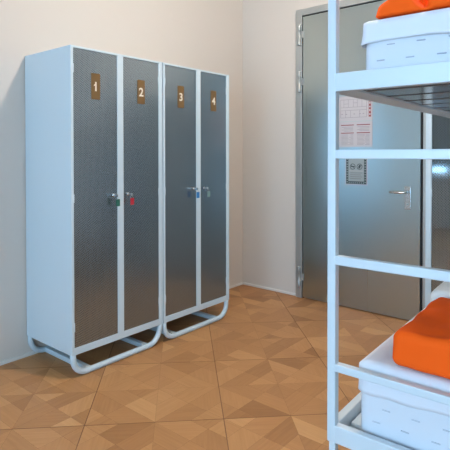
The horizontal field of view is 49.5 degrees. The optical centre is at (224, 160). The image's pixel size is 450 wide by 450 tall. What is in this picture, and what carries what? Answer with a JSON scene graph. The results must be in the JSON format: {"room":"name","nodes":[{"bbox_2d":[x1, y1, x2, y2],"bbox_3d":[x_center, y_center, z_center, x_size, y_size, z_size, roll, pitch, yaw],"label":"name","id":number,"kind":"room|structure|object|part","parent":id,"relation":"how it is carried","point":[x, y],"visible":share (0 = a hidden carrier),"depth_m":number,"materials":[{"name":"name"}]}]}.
{"room":"dormitory","nodes":[
{"label":"dormitory","id":0,"kind":"room"},
{"bbox_2d":[0,0,242,361],"bbox_3d":[-1.869,-0.335,2.554,0.200,3.400,6.520,1,1,40],"label":"wall","id":1,"kind":"structure","parent":0,"point":[207,35],"depth_m":3.42,"materials":[{"name":"beige paint"}]},
{"bbox_2d":[0,282,242,365],"bbox_3d":[-1.786,1.255,2.509,0.012,0.022,6.120,1,1,40],"label":"baseboard","id":2,"kind":"structure","parent":1,"relation":"attached to","point":[241,283],"depth_m":3.10,"materials":[{"name":"white paint"}]},
{"bbox_2d":[0,285,409,449],"bbox_3d":[0.346,1.339,0.722,5.576,0.100,6.120,1,1,40],"label":"floor","id":3,"kind":"structure","parent":0,"point":[254,377],"depth_m":2.73,"materials":[{"name":"brown wood"}]},
{"bbox_2d":[25,45,162,373],"bbox_3d":[-0.842,0.296,3.213,0.526,1.918,0.703,1,1,40],"label":"locker","id":4,"kind":"object","parent":3,"relation":"on","point":[93,117],"visible":1,"depth_m":2.98,"materials":[{"name":"grey metal"}]},
{"bbox_3d":[-0.846,1.186,3.229,0.514,0.138,0.703,1,1,40],"label":"frame","id":5,"kind":"part","parent":4,"relation":"part of","materials":[{"name":"blue paint"}]},
{"bbox_3d":[-0.775,0.218,2.922,0.020,1.724,0.307,1,1,40],"label":"door","id":6,"kind":"part","parent":4,"relation":"part of","materials":[{"name":"silver metal"}]},
{"bbox_3d":[-0.768,-0.439,2.903,0.005,0.155,0.062,1,1,40],"label":"number plate","id":7,"kind":"part","parent":4,"relation":"part of","materials":[{"name":"brown wood"}]},
{"bbox_2d":[114,194,119,205],"bbox_3d":[-0.662,0.243,2.984,0.037,0.075,0.025,0,1,5],"label":"key","id":8,"kind":"object","parent":4,"relation":"hanging from","point":[116,195],"visible":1,"depth_m":2.98,"materials":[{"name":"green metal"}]},
{"bbox_2d":[129,193,133,204],"bbox_3d":[-0.592,0.242,3.069,0.036,0.075,0.026,0,1,8],"label":"key","id":9,"kind":"object","parent":4,"relation":"hanging from","point":[131,194],"visible":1,"depth_m":3.06,"materials":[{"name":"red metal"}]},
{"bbox_3d":[-0.550,0.213,3.190,0.020,1.724,0.292,1,1,40],"label":"door","id":10,"kind":"part","parent":4,"relation":"part of","materials":[{"name":"silver metal"}]},
{"bbox_3d":[-0.544,-0.443,3.170,0.005,0.155,0.062,1,1,40],"label":"number plate","id":11,"kind":"part","parent":4,"relation":"part of","materials":[{"name":"brown wood"}]},
{"bbox_2d":[150,62,228,338],"bbox_3d":[-0.385,0.287,3.757,0.526,1.918,0.703,1,1,40],"label":"locker","id":12,"kind":"object","parent":3,"relation":"on","point":[195,102],"visible":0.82,"depth_m":3.57,"materials":[{"name":"grey metal"}]},
{"bbox_3d":[-0.318,0.209,3.467,0.020,1.724,0.307,1,1,40],"label":"door","id":13,"kind":"part","parent":12,"relation":"part of","materials":[{"name":"silver metal"}]},
{"bbox_3d":[-0.311,-0.447,3.447,0.005,0.155,0.062,1,1,40],"label":"number plate","id":14,"kind":"part","parent":12,"relation":"part of","materials":[{"name":"brown wood"}]},
{"bbox_3d":[-0.389,1.178,3.774,0.514,0.138,0.703,1,1,40],"label":"frame","id":15,"kind":"part","parent":12,"relation":"part of","materials":[{"name":"blue paint"}]},
{"bbox_3d":[-0.093,0.205,3.735,0.020,1.724,0.292,1,1,40],"label":"door","id":16,"kind":"part","parent":12,"relation":"part of","materials":[{"name":"silver metal"}]},
{"bbox_3d":[-0.087,-0.451,3.715,0.005,0.155,0.062,1,1,40],"label":"number plate","id":17,"kind":"part","parent":12,"relation":"part of","materials":[{"name":"brown wood"}]},
{"bbox_2d":[327,0,449,449],"bbox_3d":[1.272,0.306,1.957,0.950,1.930,1.880,1,1,38],"label":"bunk bed","id":18,"kind":"object","parent":3,"relation":"on","point":[425,88],"visible":0.76,"depth_m":1.49,"materials":[{"name":"white paint"}]},
{"bbox_3d":[0.336,0.313,1.517,0.028,1.930,0.028,1,1,38],"label":"post","id":19,"kind":"part","parent":18,"relation":"part of","materials":[{"name":"white metal"}]},
{"bbox_3d":[0.933,0.835,2.233,0.082,0.055,1.831,1,1,38],"label":"rail","id":20,"kind":"part","parent":18,"relation":"part of","materials":[{"name":"white metal"}]},
{"bbox_3d":[0.698,0.849,1.238,0.901,0.055,0.026,1,1,38],"label":"rail","id":21,"kind":"part","parent":18,"relation":"part of","materials":[{"name":"white metal"}]},
{"bbox_3d":[0.698,0.643,1.235,0.901,0.024,0.026,1,1,38],"label":"rail","id":22,"kind":"part","parent":18,"relation":"part of","materials":[{"name":"white metal"}]},
{"bbox_3d":[0.698,0.311,1.230,0.901,0.028,0.026,1,1,38],"label":"rail","id":23,"kind":"part","parent":18,"relation":"part of","materials":[{"name":"white metal"}]},
{"bbox_3d":[0.697,-0.015,1.226,0.901,0.028,0.026,1,1,38],"label":"rail","id":24,"kind":"part","parent":18,"relation":"part of","materials":[{"name":"metal"}]},
{"bbox_3d":[0.697,-0.234,1.223,0.901,0.056,0.026,1,1,38],"label":"rail","id":25,"kind":"part","parent":18,"relation":"part of","materials":[{"name":"metal"}]},
{"bbox_3d":[0.932,-0.249,2.218,0.082,0.056,1.831,1,1,38],"label":"rail","id":26,"kind":"part","parent":18,"relation":"part of","materials":[{"name":"metal"}]},
{"bbox_2d":[361,392,449,449],"bbox_3d":[1.280,0.729,1.957,0.806,0.232,1.798,1,1,38],"label":"mattress","id":27,"kind":"object","parent":18,"relation":"on","point":[411,428],"visible":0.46,"depth_m":1.42,"materials":[{"name":"white fabric"}]},
{"bbox_2d":[358,306,449,416],"bbox_3d":[1.280,0.651,1.956,0.828,0.099,1.817,1,1,38],"label":"sheet","id":28,"kind":"object","parent":27,"relation":"on","point":[380,360],"visible":0.46,"depth_m":1.43,"materials":[{"name":"white fabric"}]},
{"bbox_2d":[393,297,449,378],"bbox_3d":[0.848,0.551,1.456,0.548,0.112,0.484,1,1,38],"label":"folded blanket","id":29,"kind":"object","parent":28,"relation":"on","point":[422,344],"visible":1,"depth_m":1.41,"materials":[{"name":"orange fabric"}]},
{"bbox_2d":[430,281,449,301],"bbox_3d":[1.137,0.541,1.822,0.618,0.120,0.421,1,1,38],"label":"pillow","id":30,"kind":"object","parent":28,"relation":"on","point":[443,290],"visible":0.42,"depth_m":1.84,"materials":[{"name":"white fabric"}]},
{"bbox_2d":[366,33,449,69],"bbox_3d":[1.283,-0.330,1.938,0.796,0.185,1.798,1,1,38],"label":"mattress","id":31,"kind":"object","parent":18,"relation":"on","point":[427,48],"visible":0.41,"depth_m":1.40,"materials":[{"name":"white fabric"}]},
{"bbox_2d":[361,7,449,48],"bbox_3d":[1.283,-0.390,1.938,0.818,0.086,1.818,1,1,38],"label":"sheet","id":32,"kind":"object","parent":31,"relation":"on","point":[433,21],"visible":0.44,"depth_m":1.39,"materials":[{"name":"white fabric"}]},
{"bbox_2d":[376,0,449,19],"bbox_3d":[0.885,-0.495,1.493,0.662,0.132,0.581,1,1,38],"label":"folded blanket","id":33,"kind":"object","parent":32,"relation":"on","point":[390,8],"visible":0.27,"depth_m":1.42,"materials":[{"name":"orange fabric"}]},
{"bbox_2d":[425,113,449,306],"bbox_3d":[1.747,0.294,3.175,0.703,1.918,0.526,1,1,40],"label":"locker","id":34,"kind":"object","parent":3,"relation":"on","point":[437,205],"visible":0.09,"depth_m":3.16,"materials":[{"name":"grey metal"}]},
{"bbox_3d":[1.465,0.213,3.100,0.287,1.724,0.020,1,1,40],"label":"door","id":35,"kind":"part","parent":34,"relation":"part of","materials":[{"name":"silver metal"}]},
{"bbox_2d":[243,0,407,319],"bbox_3d":[2.451,-0.346,3.055,5.776,3.400,0.200,1,1,40],"label":"wall","id":36,"kind":"structure","parent":0,"point":[269,26],"depth_m":4.62,"materials":[{"name":"beige paint"}]},
{"bbox_2d":[243,282,295,295],"bbox_3d":[0.416,1.222,4.648,0.614,0.022,0.012,1,1,40],"label":"baseboard","id":37,"kind":"structure","parent":36,"relation":"attached to","point":[244,283],"depth_m":4.63,"materials":[{"name":"white paint"}]},
{"bbox_2d":[296,0,425,319],"bbox_3d":[1.080,-0.050,4.012,1.183,2.583,0.104,1,1,40],"label":"door","id":38,"kind":"structure","parent":36,"relation":"in","point":[383,219],"depth_m":4.04,"materials":[{"name":"silver metal"}]},
{"bbox_2d":[339,121,372,146],"bbox_3d":[1.077,-0.215,4.039,0.297,0.208,0.002,1,1,40],"label":"notice sheet","id":39,"kind":"object","parent":38,"relation":"attached to","point":[351,134],"visible":0.98,"depth_m":4.03,"materials":[{"name":"grey paper"}]},
{"bbox_2d":[339,96,372,121],"bbox_3d":[1.076,-0.429,4.036,0.297,0.208,0.003,1,1,40],"label":"evacuation plan","id":40,"kind":"object","parent":38,"relation":"attached to","point":[350,108],"visible":0.88,"depth_m":4.04,"materials":[{"name":"grey paper"}]},
{"bbox_2d":[345,159,367,184],"bbox_3d":[1.084,0.061,4.037,0.195,0.285,0.003,1,1,40],"label":"prohibition sign","id":41,"kind":"object","parent":38,"relation":"attached to","point":[356,170],"visible":0.92,"depth_m":4.03,"materials":[{"name":"grey paper"}]},
{"bbox_3d":[1.339,0.247,3.773,0.150,0.034,0.063,1,1,40],"label":"handle","id":42,"kind":"part","parent":38,"relation":"part of","materials":[{"name":"silver metal"}]},
{"bbox_3d":[1.407,0.290,3.764,0.052,0.180,0.010,1,1,40],"label":"lock plate","id":43,"kind":"part","parent":38,"relation":"part of","materials":[{"name":"silver metal"}]}
]}

